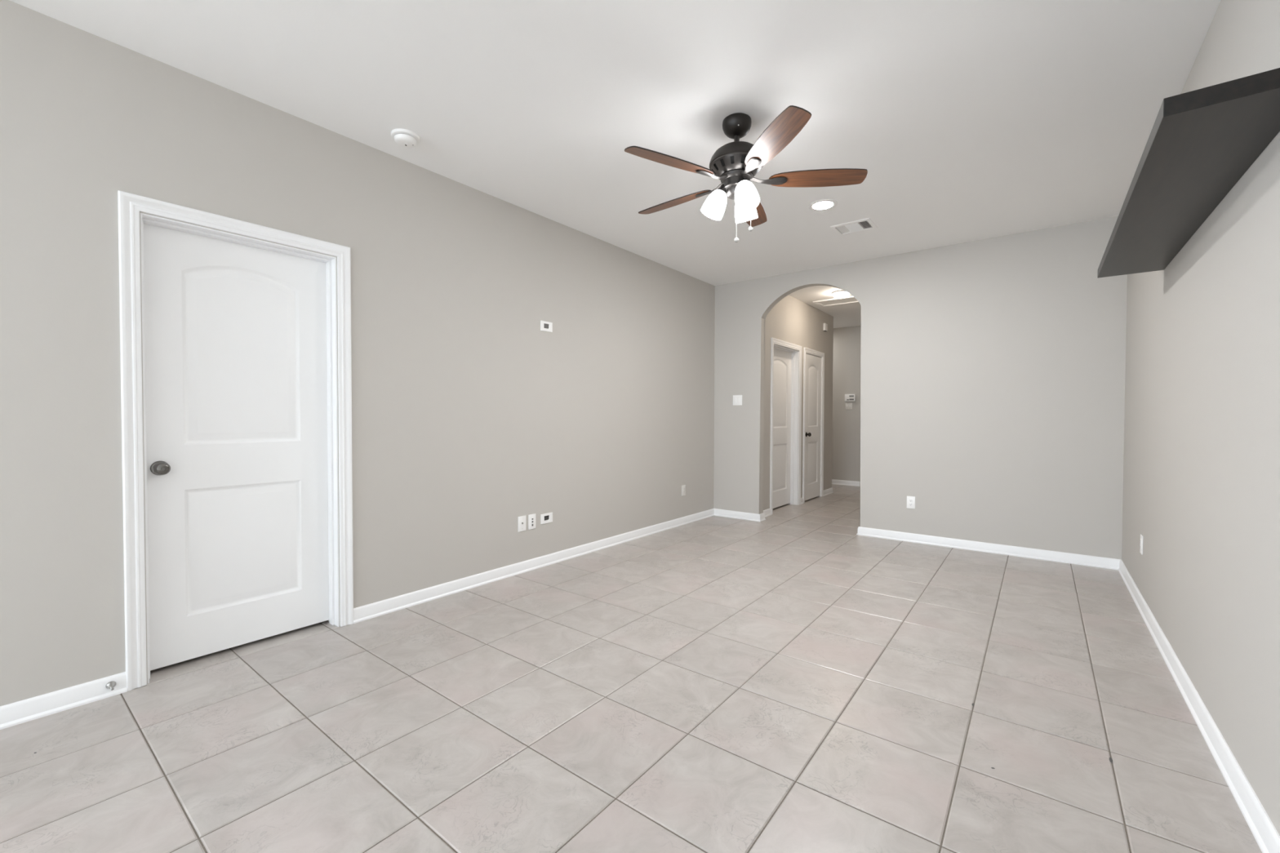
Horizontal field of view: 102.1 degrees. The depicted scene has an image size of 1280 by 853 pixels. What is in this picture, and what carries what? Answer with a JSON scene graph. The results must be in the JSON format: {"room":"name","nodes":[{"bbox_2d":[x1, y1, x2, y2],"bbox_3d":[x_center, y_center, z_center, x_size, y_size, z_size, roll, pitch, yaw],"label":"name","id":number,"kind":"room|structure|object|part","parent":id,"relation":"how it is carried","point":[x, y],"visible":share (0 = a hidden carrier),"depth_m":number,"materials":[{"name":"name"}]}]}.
{"room":"empty living room","nodes":[
{"label":"empty living room","id":0,"kind":"room"},
{"bbox_2d":[0,0,715,706],"bbox_3d":[-1.161,-0.266,3.832,0.350,2.742,6.248,1,1,38],"label":"wall","id":1,"kind":"structure","parent":0,"point":[470,419],"depth_m":2.99,"materials":[{"name":"grey paint"}]},
{"bbox_2d":[117,190,353,691],"bbox_3d":[-1.915,0.064,2.563,0.018,2.126,0.925,1,1,38],"label":"trim","id":2,"kind":"structure","parent":1,"relation":"attached to","point":[130,206],"depth_m":2.24,"materials":[{"name":"white paint"}]},
{"bbox_2d":[140,213,339,683],"bbox_3d":[-1.976,0.097,2.611,0.134,2.058,0.788,1,1,38],"label":"door","id":3,"kind":"structure","parent":1,"relation":"in","point":[239,333],"depth_m":2.59,"materials":[{"name":"white paint"}]},
{"bbox_3d":[-2.172,0.191,2.349,0.066,0.066,0.066,1,1,38],"label":"knob","id":4,"kind":"part","parent":3,"relation":"part of","materials":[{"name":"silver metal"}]},
{"bbox_2d":[0,508,714,729],"bbox_3d":[-1.024,1.067,3.736,0.021,0.081,6.269,1,1,38],"label":"baseboard","id":5,"kind":"structure","parent":1,"relation":"attached to","point":[20,712],"depth_m":3.15,"materials":[{"name":"white paint"}]},
{"bbox_2d":[105,681,115,690],"bbox_3d":[-2.210,1.087,2.164,0.045,0.031,0.031,1,1,38],"label":"door stop","id":6,"kind":"object","parent":5,"relation":"attached to","point":[110,685],"visible":1,"depth_m":2.17,"materials":[{"name":"silver metal"}]},
{"bbox_2d":[518,515,525,532],"bbox_3d":[-0.888,0.735,3.909,0.014,0.116,0.075,1,1,38],"label":"cable plate","id":7,"kind":"object","parent":1,"relation":"attached to","point":[522,520],"visible":1,"depth_m":3.91,"materials":[{"name":"white plastic"}]},
{"bbox_2d":[528,513,535,529],"bbox_3d":[-0.831,0.733,3.988,0.008,0.115,0.073,1,1,38],"label":"data plate","id":8,"kind":"object","parent":1,"relation":"attached to","point":[531,517],"visible":1,"depth_m":3.98,"materials":[{"name":"white plastic"}]},
{"bbox_2d":[540,320,552,332],"bbox_3d":[-0.736,-0.788,4.078,0.007,0.077,0.120,1,1,38],"label":"plate","id":9,"kind":"object","parent":1,"relation":"attached to","point":[544,326],"visible":1,"depth_m":4.07,"materials":[{"name":"white plastic"}]},
{"bbox_2d":[540,512,552,524],"bbox_3d":[-0.740,0.728,4.107,0.007,0.077,0.120,1,1,38],"label":"plate","id":10,"kind":"object","parent":1,"relation":"attached to","point":[546,517],"visible":1,"depth_m":4.10,"materials":[{"name":"white plastic"}]},
{"bbox_2d":[681,484,685,496],"bbox_3d":[0.480,0.702,5.681,0.009,0.117,0.074,1,1,38],"label":"wall outlet","id":11,"kind":"object","parent":1,"relation":"attached to","point":[683,486],"visible":1,"depth_m":5.67,"materials":[{"name":"white plastic"}]},
{"bbox_2d":[9,0,1221,328],"bbox_3d":[-2.075,-1.667,2.665,7.813,0.100,17.120,1,1,38],"label":"ceiling","id":12,"kind":"structure","parent":0,"point":[966,121],"depth_m":2.51,"materials":[{"name":"white paint"}]},
{"bbox_2d":[391,128,419,147],"bbox_3d":[-1.306,-1.596,2.883,0.146,0.047,0.146,1,1,38],"label":"smoke detector","id":13,"kind":"object","parent":12,"relation":"attached to","point":[405,138],"visible":1,"depth_m":2.85,"materials":[{"name":"white plastic"}]},
{"bbox_2d":[624,105,867,242],"bbox_3d":[0.481,-1.294,2.762,1.232,0.638,1.266,1,1,38],"label":"ceiling fan","id":14,"kind":"object","parent":12,"relation":"hanging from","point":[736,163],"visible":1,"depth_m":2.65,"materials":[{"name":"brown wood"}]},
{"bbox_3d":[0.154,-1.289,2.517,0.495,0.006,0.131,0,15,-31],"label":"blade","id":15,"kind":"part","parent":14,"relation":"part of","materials":[{"name":"brown wood"}]},
{"bbox_3d":[0.198,-1.298,3.000,0.495,0.006,0.131,1,15,41],"label":"blade","id":16,"kind":"part","parent":14,"relation":"part of","materials":[{"name":"brown wood"}]},
{"bbox_3d":[0.404,-1.184,2.749,0.063,0.114,0.063,26,5,9],"label":"light bulb","id":17,"kind":"part","parent":14,"relation":"part of","materials":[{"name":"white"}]},
{"bbox_3d":[0.405,-1.187,2.748,0.121,0.128,0.121,26,5,9],"label":"lamp shade","id":18,"kind":"part","parent":14,"relation":"part of","materials":[{"name":"white glass"}]},
{"bbox_2d":[717,183,725,192],"bbox_3d":[0.438,-1.257,2.741,0.053,0.044,0.053,26,5,9],"label":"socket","id":19,"kind":"object","parent":14,"relation":"attached to","point":[722,186],"depth_m":2.72,"materials":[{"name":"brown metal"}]},
{"bbox_2d":[738,177,746,182],"bbox_3d":[0.527,-1.256,2.659,0.053,0.044,0.053,0,-24,-15],"label":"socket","id":20,"kind":"object","parent":14,"relation":"attached to","point":[740,179],"depth_m":2.65,"materials":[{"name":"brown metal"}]},
{"bbox_3d":[0.536,-1.181,2.628,0.063,0.114,0.063,0,-24,-15],"label":"light bulb","id":21,"kind":"part","parent":14,"relation":"part of","materials":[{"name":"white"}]},
{"bbox_3d":[0.570,-1.188,2.815,0.121,0.128,0.121,1,26,36],"label":"lamp shade","id":22,"kind":"part","parent":14,"relation":"part of","materials":[{"name":"white glass"}]},
{"bbox_3d":[0.536,-1.184,2.629,0.121,0.128,0.121,0,-24,-15],"label":"lamp shade","id":23,"kind":"part","parent":14,"relation":"part of","materials":[{"name":"white glass"}]},
{"bbox_3d":[0.671,-1.299,3.107,0.131,0.006,0.495,-14,-5,23],"label":"blade","id":24,"kind":"part","parent":14,"relation":"part of","materials":[{"name":"brown wood"}]},
{"bbox_3d":[0.600,-1.284,2.326,0.131,0.006,0.495,14,-2,-13],"label":"blade","id":25,"kind":"part","parent":14,"relation":"part of","materials":[{"name":"brown wood"}]},
{"bbox_3d":[0.919,-1.290,2.691,0.495,0.006,0.131,0,-12,5],"label":"blade","id":26,"kind":"part","parent":14,"relation":"part of","materials":[{"name":"brown wood"}]},
{"bbox_2d":[808,199,837,210],"bbox_3d":[1.345,-1.628,3.807,0.202,0.005,0.202,1,1,38],"label":"recessed light","id":27,"kind":"object","parent":12,"relation":"in","point":[824,204],"visible":1,"depth_m":3.80,"materials":[{"name":"white plastic"}]},
{"bbox_2d":[812,201,833,209],"bbox_3d":[1.345,-1.627,3.807,0.143,0.004,0.143,1,1,38],"label":"diffuser","id":28,"kind":"object","parent":27,"relation":"attached to","point":[817,205],"depth_m":3.80,"materials":[{"name":"white plastic"}]},
{"bbox_2d":[813,295,858,306],"bbox_3d":[2.743,-1.676,6.878,0.770,0.018,0.370,1,1,38],"label":"ceiling hatch","id":29,"kind":"object","parent":12,"relation":"attached to","point":[849,300],"visible":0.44,"depth_m":6.96,"materials":[{"name":"white paint"}]},
{"bbox_3d":[2.743,-1.682,6.877,0.680,0.005,0.280,1,1,38],"label":"hatch panel","id":30,"kind":"part","parent":29,"relation":"part of","materials":[{"name":"white paint"}]},
{"bbox_2d":[831,289,849,297],"bbox_3d":[2.509,-1.641,6.453,0.212,0.072,0.212,1,1,38],"label":"hall ceiling light","id":31,"kind":"object","parent":12,"relation":"attached to","point":[837,294],"visible":0.86,"depth_m":6.39,"materials":[{"name":"white glass"}]},
{"bbox_2d":[830,217,877,235],"bbox_3d":[1.754,-1.683,4.242,0.304,0.109,0.256,1,1,38],"label":"ceiling vent","id":32,"kind":"object","parent":12,"relation":"in","point":[851,227],"visible":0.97,"depth_m":4.24,"materials":[{"name":"white plastic"}]},
{"bbox_2d":[0,484,1262,852],"bbox_3d":[-2.082,1.154,2.718,7.813,0.060,17.120,1,1,38],"label":"floor","id":33,"kind":"structure","parent":0,"point":[793,680],"depth_m":1.97,"materials":[{"name":"tile"}]},
{"bbox_2d":[763,294,833,510],"bbox_3d":[2.083,-0.319,7.091,0.260,2.742,2.667,1,1,38],"label":"wall","id":34,"kind":"structure","parent":0,"point":[792,320],"depth_m":7.02,"materials":[{"name":"grey paint"}]},
{"bbox_2d":[773,344,799,508],"bbox_3d":[1.812,0.028,6.647,0.134,2.064,0.840,1,1,38],"label":"door","id":35,"kind":"structure","parent":34,"relation":"in","point":[786,360],"depth_m":6.85,"materials":[{"name":"white paint"}]},
{"bbox_2d":[769,337,802,515],"bbox_3d":[1.873,-0.005,6.599,0.018,2.132,0.977,1,1,38],"label":"trim","id":36,"kind":"structure","parent":34,"relation":"attached to","point":[773,340],"depth_m":6.37,"materials":[{"name":"white paint"}]},
{"bbox_2d":[763,487,833,517],"bbox_3d":[1.999,1.010,7.191,0.521,0.081,2.688,1,1,38],"label":"baseboard","id":37,"kind":"structure","parent":34,"relation":"attached to","point":[767,512],"depth_m":7.07,"materials":[{"name":"white paint"}]},
{"bbox_2d":[804,353,822,500],"bbox_3d":[2.449,0.015,7.418,0.198,2.064,0.679,1,1,38],"label":"door","id":38,"kind":"structure","parent":34,"relation":"in","point":[813,363],"depth_m":7.41,"materials":[{"name":"white paint"}]},
{"bbox_3d":[2.334,0.111,7.165,0.066,0.066,0.066,1,1,38],"label":"knob","id":39,"kind":"part","parent":38,"relation":"part of","materials":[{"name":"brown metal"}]},
{"bbox_2d":[802,346,824,502],"bbox_3d":[2.483,-0.019,7.388,0.018,2.132,0.812,1,1,38],"label":"trim","id":40,"kind":"structure","parent":34,"relation":"attached to","point":[807,350],"depth_m":7.32,"materials":[{"name":"white paint"}]},
{"bbox_2d":[822,323,827,331],"bbox_3d":[2.759,-1.477,7.703,0.030,0.108,0.110,1,1,38],"label":"door chime","id":41,"kind":"object","parent":34,"relation":"attached to","point":[824,325],"visible":1,"depth_m":7.67,"materials":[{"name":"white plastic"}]},
{"bbox_2d":[831,325,861,481],"bbox_3d":[3.543,-0.353,9.076,2.990,2.742,0.100,1,1,38],"label":"wall","id":42,"kind":"structure","parent":0,"point":[846,442],"depth_m":8.98,"materials":[{"name":"grey paint"}]},
{"bbox_2d":[831,479,860,486],"bbox_3d":[3.463,0.978,9.084,2.890,0.081,0.021,1,1,38],"label":"baseboard","id":43,"kind":"structure","parent":42,"relation":"attached to","point":[833,482],"depth_m":8.99,"materials":[{"name":"white paint"}]},
{"bbox_2d":[845,403,852,409],"bbox_3d":[3.612,-0.351,8.954,0.112,0.112,0.008,1,1,38],"label":"light switch","id":44,"kind":"object","parent":42,"relation":"attached to","point":[848,406],"visible":1,"depth_m":8.95,"materials":[{"name":"white plastic"}]},
{"bbox_2d":[844,394,855,401],"bbox_3d":[3.624,-0.495,8.928,0.174,0.124,0.030,1,1,38],"label":"thermostat","id":45,"kind":"object","parent":42,"relation":"attached to","point":[848,397],"visible":1,"depth_m":8.91,"materials":[{"name":"white plastic"}]},
{"bbox_2d":[713,216,1127,559],"bbox_3d":[2.248,-0.283,5.211,4.054,2.742,0.105,1,1,38],"label":"wall","id":46,"kind":"structure","parent":0,"point":[993,370],"depth_m":4.58,"materials":[{"name":"grey paint"}]},
{"bbox_2d":[733,395,742,405],"bbox_3d":[1.130,-0.305,6.004,0.117,0.117,0.008,1,1,38],"label":"light switch","id":47,"kind":"object","parent":46,"relation":"attached to","point":[737,399],"visible":1,"depth_m":6.00,"materials":[{"name":"white plastic"}]},
{"bbox_2d":[906,496,915,508],"bbox_3d":[2.569,0.720,4.908,0.072,0.116,0.009,1,1,38],"label":"wall outlet","id":48,"kind":"object","parent":46,"relation":"attached to","point":[910,500],"visible":1,"depth_m":4.91,"materials":[{"name":"white plastic"}]},
{"bbox_2d":[714,508,1120,569],"bbox_3d":[2.344,1.049,5.160,3.604,0.081,0.147,1,1,38],"label":"baseboard","id":49,"kind":"structure","parent":46,"relation":"attached to","point":[1047,555],"depth_m":4.58,"materials":[{"name":"white paint"}]},
{"bbox_2d":[1121,0,1279,835],"bbox_3d":[-0.182,-0.170,-1.159,0.100,2.742,12.948,1,1,38],"label":"wall","id":50,"kind":"structure","parent":0,"point":[1202,457],"depth_m":1.84,"materials":[{"name":"grey paint"}]},
{"bbox_2d":[1139,534,1142,555],"bbox_3d":[3.131,0.737,3.232,0.009,0.116,0.072,1,1,38],"label":"wall outlet","id":51,"kind":"object","parent":50,"relation":"attached to","point":[1141,535],"visible":1,"depth_m":3.21,"materials":[{"name":"white plastic"}]},
{"bbox_2d":[1097,67,1279,277],"bbox_3d":[2.091,-0.851,2.066,0.268,0.048,1.990,1,1,38],"label":"wall shelf","id":52,"kind":"object","parent":50,"relation":"attached to","point":[1201,143],"visible":1,"depth_m":1.61,"materials":[{"name":"black wood"}]},
{"bbox_2d":[1118,560,1279,852],"bbox_3d":[-0.233,1.160,-1.097,0.021,0.081,12.948,1,1,38],"label":"baseboard","id":53,"kind":"structure","parent":50,"relation":"attached to","point":[1264,833],"depth_m":1.82,"materials":[{"name":"white paint"}]}
]}

